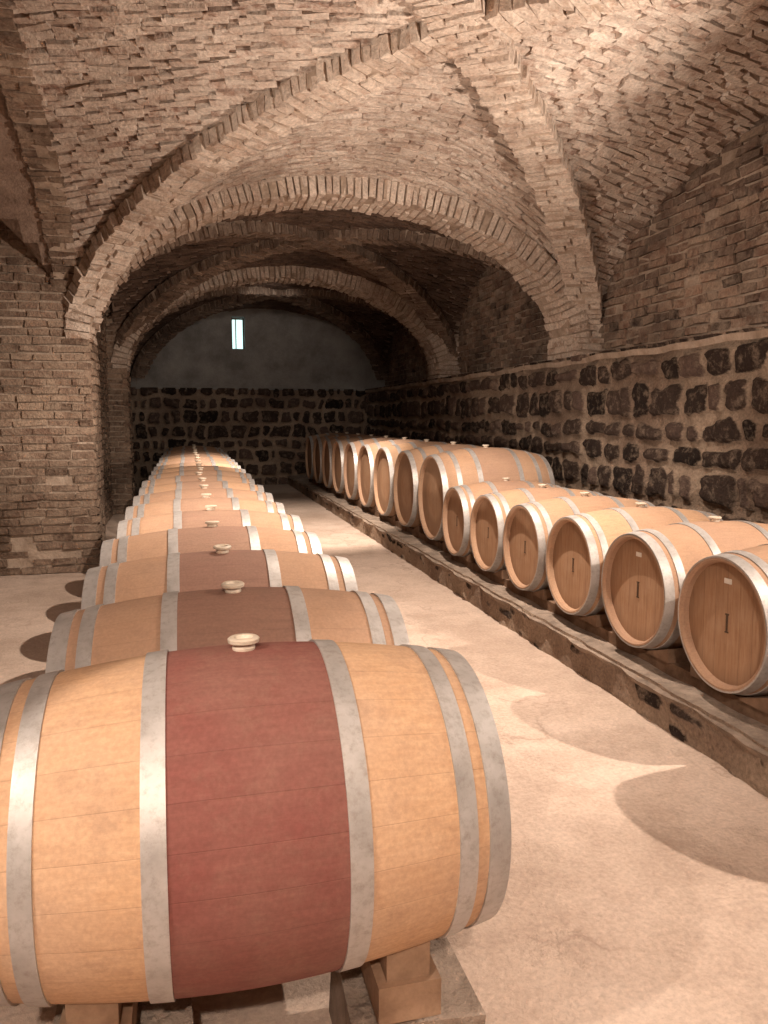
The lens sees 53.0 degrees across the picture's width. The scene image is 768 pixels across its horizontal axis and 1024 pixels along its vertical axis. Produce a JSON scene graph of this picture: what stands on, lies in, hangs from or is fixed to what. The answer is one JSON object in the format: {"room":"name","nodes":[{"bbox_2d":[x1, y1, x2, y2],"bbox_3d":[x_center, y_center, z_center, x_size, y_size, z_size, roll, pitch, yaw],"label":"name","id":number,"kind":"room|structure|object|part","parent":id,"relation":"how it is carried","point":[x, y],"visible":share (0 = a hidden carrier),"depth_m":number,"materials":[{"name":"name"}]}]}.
{"room":"wine cellar","nodes":[
{"label":"wine cellar","id":0,"kind":"room"},
{"bbox_2d":[96,313,134,524],"bbox_3d":[-4.363,-2.215,11.554,0.522,4.443,9.300,-2,7,-14],"label":"wall","id":1,"kind":"structure","parent":0,"point":[100,336],"depth_m":10.65,"materials":[{"name":"brick"}]},
{"bbox_2d":[130,309,385,486],"bbox_3d":[-2.688,-2.815,16.456,6.000,4.440,0.550,-2,7,-14],"label":"wall","id":2,"kind":"structure","parent":0,"point":[296,377],"depth_m":16.30,"materials":[{"name":"stone"}]},
{"bbox_2d":[231,318,243,348],"bbox_3d":[-3.123,-3.786,16.409,0.270,0.660,0.040,-2,7,-14],"label":"window","id":3,"kind":"structure","parent":2,"relation":"in","point":[235,319],"depth_m":16.39,"materials":[{"name":"white glass"}]},
{"bbox_2d":[0,0,764,383],"bbox_3d":[-2.282,-2.201,5.774,10.030,1.650,20.650,-2,7,-14],"label":"ceiling","id":4,"kind":"structure","parent":0,"point":[19,211],"depth_m":6.12,"materials":[{"name":"brown brick"}]},
{"bbox_2d":[62,0,695,379],"bbox_3d":[0.035,-2.345,6.351,5.509,1.534,20.878,-2,7,-14],"label":"rib","id":5,"kind":"object","parent":4,"relation":"attached to","point":[479,35],"visible":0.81,"depth_m":6.17,"materials":[{"name":"brick"}]},
{"bbox_2d":[0,0,767,364],"bbox_3d":[-0.612,-2.724,8.870,5.481,1.453,15.443,-2,7,-14],"label":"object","id":6,"kind":"object","parent":4,"relation":"attached to","point":[431,104],"visible":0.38,"depth_m":5.56,"materials":[{"name":"brown brick"}]},
{"bbox_2d":[0,484,767,1023],"bbox_3d":[-2.272,0.757,6.137,10.750,0.150,21.450,-2,7,-14],"label":"floor","id":7,"kind":"structure","parent":0,"point":[637,890],"depth_m":2.58,"materials":[{"name":"concrete"}]},
{"bbox_2d":[0,221,105,575],"bbox_3d":[-3.250,-1.281,7.067,1.172,3.670,0.580,-2,7,-14],"label":"brick pier","id":8,"kind":"object","parent":7,"relation":"on","point":[53,519],"visible":0.68,"depth_m":6.92,"materials":[{"name":"brown brick"}]},
{"bbox_2d":[0,0,77,287],"bbox_3d":[-2.078,-2.333,3.863,0.268,2.344,6.651,-2,7,-14],"label":"arch","id":9,"kind":"object","parent":8,"relation":"on","point":[34,136],"visible":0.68,"depth_m":5.61,"materials":[{"name":"brick"}]},
{"bbox_2d":[64,175,590,347],"bbox_3d":[-0.391,-2.782,7.615,5.770,2.362,0.548,-2,7,-14],"label":"arch","id":10,"kind":"object","parent":8,"relation":"on","point":[530,265],"visible":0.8,"depth_m":7.55,"materials":[{"name":"brick"}]},
{"bbox_2d":[105,297,135,514],"bbox_3d":[-4.010,-1.812,11.432,0.481,3.673,0.580,-2,7,-14],"label":"brick pier","id":11,"kind":"object","parent":7,"relation":"on","point":[119,403],"visible":0.45,"depth_m":11.28,"materials":[{"name":"brown brick"}]},
{"bbox_2d":[111,265,451,372],"bbox_3d":[-1.486,-3.314,11.896,5.770,2.344,0.547,-2,7,-14],"label":"arch","id":12,"kind":"object","parent":11,"relation":"on","point":[382,298],"visible":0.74,"depth_m":11.83,"materials":[{"name":"brick"}]},
{"bbox_2d":[53,937,485,1023],"bbox_3d":[-1.894,0.268,8.050,0.910,0.382,13.640,-2,7,-14],"label":"rack","id":13,"kind":"object","parent":7,"relation":"on","point":[425,983],"visible":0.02,"depth_m":1.58,"materials":[{"name":"brown wood"}]},
{"bbox_3d":[-0.595,0.971,1.661,0.130,0.080,0.540,-2,7,-14],"label":"rail","id":14,"kind":"part","parent":13,"relation":"part of","materials":[{"name":"brown wood"}]},
{"bbox_2d":[166,444,220,449],"bbox_3d":[-3.429,-0.876,13.920,0.950,0.696,0.670,-2,7,-14],"label":"wine barrel","id":15,"kind":"object","parent":13,"relation":"on","point":[192,444],"visible":0.14,"depth_m":13.81,"materials":[{"name":"brown wood"}]},
{"bbox_2d":[164,447,223,452],"bbox_3d":[-3.107,-0.718,12.622,0.950,0.711,0.686,-2,6,-14],"label":"wine barrel","id":16,"kind":"object","parent":13,"relation":"on","point":[192,447],"visible":0.13,"depth_m":12.49,"materials":[{"name":"brown wood"}]},
{"bbox_2d":[166,445,222,450],"bbox_3d":[-3.257,-0.797,13.274,0.950,0.701,0.676,-2,8,-15],"label":"wine barrel","id":17,"kind":"object","parent":13,"relation":"on","point":[194,445],"visible":0.16,"depth_m":13.18,"materials":[{"name":"brown wood"}]},
{"bbox_2d":[159,452,230,459],"bbox_3d":[-2.607,-0.480,10.681,0.950,0.707,0.682,-2,8,-13],"label":"wine barrel","id":18,"kind":"object","parent":13,"relation":"on","point":[182,455],"visible":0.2,"depth_m":10.56,"materials":[{"name":"brown wood"}]},
{"bbox_2d":[161,450,228,457],"bbox_3d":[-2.770,-0.560,11.329,0.950,0.696,0.670,-2,7,-15],"label":"wine barrel","id":19,"kind":"object","parent":13,"relation":"on","point":[181,453],"visible":0.12,"depth_m":11.23,"materials":[{"name":"brown wood"}]},
{"bbox_2d":[163,448,226,454],"bbox_3d":[-2.928,-0.639,11.978,0.950,0.696,0.670,-2,7,-14],"label":"wine barrel","id":20,"kind":"object","parent":13,"relation":"on","point":[184,451],"visible":0.13,"depth_m":11.88,"materials":[{"name":"brown wood"}]},
{"bbox_2d":[159,454,234,462],"bbox_3d":[-2.426,-0.402,10.037,0.950,0.706,0.681,-2,8,-14],"label":"wine barrel","id":21,"kind":"object","parent":13,"relation":"on","point":[196,455],"visible":0.11,"depth_m":9.93,"materials":[{"name":"brown wood"}]},
{"bbox_2d":[154,460,240,469],"bbox_3d":[-2.105,-0.244,8.739,0.950,0.696,0.670,-2,7,-15],"label":"wine barrel","id":22,"kind":"object","parent":13,"relation":"on","point":[197,461],"visible":0.13,"depth_m":8.62,"materials":[{"name":"brown wood"}]},
{"bbox_2d":[157,457,237,465],"bbox_3d":[-2.264,-0.323,9.389,0.950,0.696,0.670,-2,7,-14],"label":"wine barrel","id":23,"kind":"object","parent":13,"relation":"on","point":[197,458],"visible":0.12,"depth_m":9.28,"materials":[{"name":"brown wood"}]},
{"bbox_2d":[142,472,254,486],"bbox_3d":[-1.623,-0.006,6.793,0.950,0.704,0.679,-2,6,-13],"label":"wine barrel","id":24,"kind":"object","parent":13,"relation":"on","point":[185,478],"visible":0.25,"depth_m":6.66,"materials":[{"name":"brown wood"}]},
{"bbox_2d":[151,463,245,474],"bbox_3d":[-1.936,-0.165,8.093,0.950,0.696,0.670,-2,7,-15],"label":"wine barrel","id":25,"kind":"object","parent":13,"relation":"on","point":[155,472],"visible":0.16,"depth_m":7.97,"materials":[{"name":"brown wood"}]},
{"bbox_2d":[149,467,251,479],"bbox_3d":[-1.766,-0.086,7.447,0.950,0.700,0.675,-2,7,-15],"label":"wine barrel","id":26,"kind":"object","parent":13,"relation":"on","point":[200,469],"visible":0.21,"depth_m":7.33,"materials":[{"name":"brown wood"}]},
{"bbox_2d":[139,477,263,495],"bbox_3d":[-1.442,0.073,6.150,0.950,0.702,0.677,-2,8,-14],"label":"wine barrel","id":27,"kind":"object","parent":13,"relation":"on","point":[189,484],"visible":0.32,"depth_m":6.02,"materials":[{"name":"brown wood"}]},
{"bbox_2d":[133,484,273,505],"bbox_3d":[-1.278,0.151,5.502,0.950,0.696,0.670,-2,7,-14],"label":"wine barrel","id":28,"kind":"object","parent":13,"relation":"on","point":[196,492],"visible":0.23,"depth_m":5.36,"materials":[{"name":"brown wood"}]},
{"bbox_2d":[125,493,284,519],"bbox_3d":[-1.112,0.230,4.854,0.950,0.696,0.670,-2,7,-14],"label":"wine barrel","id":29,"kind":"object","parent":13,"relation":"on","point":[233,503],"visible":0.26,"depth_m":4.71,"materials":[{"name":"brown wood"}]},
{"bbox_2d":[117,505,302,538],"bbox_3d":[-0.936,0.309,4.210,0.950,0.696,0.670,-2,7,-14],"label":"wine barrel","id":30,"kind":"object","parent":13,"relation":"on","point":[241,517],"visible":0.27,"depth_m":4.06,"materials":[{"name":"brown wood"}]},
{"bbox_2d":[99,521,322,565],"bbox_3d":[-0.784,0.389,3.559,0.950,0.696,0.670,-2,7,-15],"label":"wine barrel","id":31,"kind":"object","parent":13,"relation":"on","point":[196,539],"visible":0.3,"depth_m":3.40,"materials":[{"name":"brown wood"}]},
{"bbox_2d":[81,544,357,609],"bbox_3d":[-0.604,0.467,2.915,0.950,0.696,0.670,-2,7,-14],"label":"wine barrel","id":32,"kind":"object","parent":13,"relation":"on","point":[193,571],"visible":0.3,"depth_m":2.74,"materials":[{"name":"brown wood"}]},
{"bbox_2d":[45,580,409,672],"bbox_3d":[-0.438,0.546,2.267,0.950,0.696,0.670,-2,7,-14],"label":"wine barrel","id":33,"kind":"object","parent":13,"relation":"on","point":[176,620],"visible":0.31,"depth_m":2.09,"materials":[{"name":"brown wood"}]},
{"bbox_2d":[0,633,510,1006],"bbox_3d":[-0.288,0.604,1.627,0.950,0.696,0.670,-2,7,-14],"label":"wine barrel","id":34,"kind":"object","parent":13,"relation":"on","point":[246,813],"visible":1,"depth_m":1.35,"materials":[{"name":"brown wood"}]},
{"bbox_3d":[-0.013,0.953,1.807,0.130,0.080,0.540,-2,7,-14],"label":"rail","id":35,"kind":"part","parent":13,"relation":"part of","materials":[{"name":"brown wood"}]},
{"bbox_2d":[287,475,767,797],"bbox_3d":[1.300,0.488,6.961,1.828,0.205,20.540,-2,7,-14],"label":"stone curb","id":36,"kind":"object","parent":7,"relation":"on","point":[736,741],"visible":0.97,"depth_m":4.12,"materials":[{"name":"concrete"}]},
{"bbox_2d":[309,479,767,725],"bbox_3d":[0.638,0.146,8.496,0.960,0.142,14.000,-2,7,-14],"label":"cradle","id":37,"kind":"object","parent":36,"relation":"on","point":[675,663],"visible":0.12,"depth_m":4.24,"materials":[{"name":"brown wood"}]},
{"bbox_2d":[305,431,348,479],"bbox_3d":[-0.894,-1.054,14.672,1.100,0.961,0.935,-2,7,-15],"label":"wine barrel","id":38,"kind":"object","parent":37,"relation":"on","point":[310,440],"visible":0.15,"depth_m":14.54,"materials":[{"name":"brown wood"}]},
{"bbox_2d":[313,432,359,483],"bbox_3d":[-0.661,-0.942,13.763,1.100,0.964,0.940,-2,7,-14],"label":"wine barrel","id":39,"kind":"object","parent":37,"relation":"on","point":[318,443],"visible":0.24,"depth_m":13.61,"materials":[{"name":"brown wood"}]},
{"bbox_2d":[322,433,369,488],"bbox_3d":[-0.429,-0.832,12.854,1.100,0.986,0.962,-2,6,-14],"label":"wine barrel","id":40,"kind":"object","parent":37,"relation":"on","point":[327,449],"visible":0.3,"depth_m":12.70,"materials":[{"name":"brown wood"}]},
{"bbox_2d":[332,434,389,493],"bbox_3d":[-0.196,-0.720,11.945,1.100,0.971,0.946,-2,7,-14],"label":"wine barrel","id":41,"kind":"object","parent":37,"relation":"on","point":[339,446],"visible":0.29,"depth_m":11.78,"materials":[{"name":"brown wood"}]},
{"bbox_2d":[344,436,402,499],"bbox_3d":[0.036,-0.610,11.036,1.100,0.962,0.936,-2,7,-14],"label":"wine barrel","id":42,"kind":"object","parent":37,"relation":"on","point":[352,449],"visible":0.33,"depth_m":10.86,"materials":[{"name":"brown wood"}]},
{"bbox_3d":[-0.359,-0.128,11.025,0.120,0.072,8.580,-2,7,-14],"label":"rail","id":43,"kind":"part","parent":37,"relation":"part of","materials":[{"name":"brown wood"}]},
{"bbox_2d":[357,437,422,507],"bbox_3d":[0.269,-0.498,10.127,1.100,0.972,0.947,-2,7,-14],"label":"wine barrel","id":44,"kind":"object","parent":37,"relation":"on","point":[367,453],"visible":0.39,"depth_m":9.95,"materials":[{"name":"brown wood"}]},
{"bbox_2d":[373,439,450,516],"bbox_3d":[0.502,-0.388,9.217,1.100,0.987,0.962,-2,9,-15],"label":"wine barrel","id":45,"kind":"object","parent":37,"relation":"on","point":[385,459],"visible":0.34,"depth_m":9.03,"materials":[{"name":"brown wood"}]},
{"bbox_2d":[393,442,481,527],"bbox_3d":[0.734,-0.277,8.308,1.100,0.962,0.936,-2,7,-14],"label":"wine barrel","id":46,"kind":"object","parent":37,"relation":"on","point":[408,464],"visible":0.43,"depth_m":8.11,"materials":[{"name":"brown wood"}]},
{"bbox_2d":[418,445,554,541],"bbox_3d":[0.967,-0.166,7.399,1.100,0.974,0.949,-2,8,-14],"label":"wine barrel","id":47,"kind":"object","parent":37,"relation":"on","point":[442,471],"visible":0.59,"depth_m":7.12,"materials":[{"name":"brown wood"}]},
{"bbox_2d":[442,477,559,556],"bbox_3d":[1.040,0.053,6.604,0.950,0.696,0.671,-2,7,-14],"label":"wine barrel","id":48,"kind":"object","parent":37,"relation":"on","point":[458,503],"visible":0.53,"depth_m":6.45,"materials":[{"name":"brown wood"}]},
{"bbox_2d":[470,484,601,571],"bbox_3d":[1.214,0.131,5.958,0.950,0.708,0.682,-2,8,-15],"label":"wine barrel","id":49,"kind":"object","parent":37,"relation":"on","point":[489,513],"visible":0.41,"depth_m":5.80,"materials":[{"name":"brown wood"}]},
{"bbox_2d":[503,492,655,591],"bbox_3d":[1.375,0.210,5.309,0.950,0.703,0.678,-2,6,-14],"label":"wine barrel","id":50,"kind":"object","parent":37,"relation":"on","point":[528,526],"visible":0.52,"depth_m":5.15,"materials":[{"name":"brown wood"}]},
{"bbox_3d":[1.314,0.700,4.247,0.120,0.071,5.360,-2,7,-14],"label":"rail","id":51,"kind":"part","parent":37,"relation":"part of","materials":[{"name":"brown wood"}]},
{"bbox_2d":[545,502,722,616],"bbox_3d":[1.543,0.289,4.663,0.950,0.702,0.677,-2,7,-14],"label":"wine barrel","id":52,"kind":"object","parent":37,"relation":"on","point":[578,544],"visible":0.51,"depth_m":4.49,"materials":[{"name":"brown wood"}]},
{"bbox_2d":[601,516,767,649],"bbox_3d":[1.711,0.368,4.016,0.950,0.705,0.680,-2,6,-14],"label":"wine barrel","id":53,"kind":"object","parent":37,"relation":"on","point":[644,571],"visible":0.72,"depth_m":3.83,"materials":[{"name":"brown wood"}]},
{"bbox_2d":[678,544,767,695],"bbox_3d":[1.879,0.447,3.369,0.950,0.696,0.670,-2,7,-14],"label":"wine barrel","id":54,"kind":"object","parent":37,"relation":"on","point":[723,600],"visible":1,"depth_m":3.25,"materials":[{"name":"brown wood"}]},
{"bbox_2d":[364,326,767,523],"bbox_3d":[2.134,-0.466,7.115,0.132,2.040,20.650,-2,7,-14],"label":"wall","id":55,"kind":"structure","parent":0,"point":[681,428],"depth_m":6.86,"materials":[{"name":"stone"}]},
{"bbox_2d":[365,115,767,392],"bbox_3d":[2.490,-1.674,7.111,0.859,4.440,21.350,-2,7,-14],"label":"brickwork","id":56,"kind":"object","parent":55,"relation":"on","point":[698,266],"visible":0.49,"depth_m":6.90,"materials":[{"name":"brick"}]},
{"bbox_2d":[427,331,460,378],"bbox_3d":[1.027,-2.956,12.584,0.485,1.580,0.634,-2,7,-14],"label":"brick pilaster","id":57,"kind":"object","parent":56,"relation":"attached to","point":[450,369],"visible":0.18,"depth_m":12.40,"materials":[{"name":"brown brick"}]},
{"bbox_2d":[547,301,604,359],"bbox_3d":[2.122,-2.434,8.300,0.488,1.581,0.634,-2,7,-14],"label":"brick pilaster","id":58,"kind":"object","parent":56,"relation":"attached to","point":[576,345],"visible":0.16,"depth_m":8.12,"materials":[{"name":"brown brick"}]}
]}

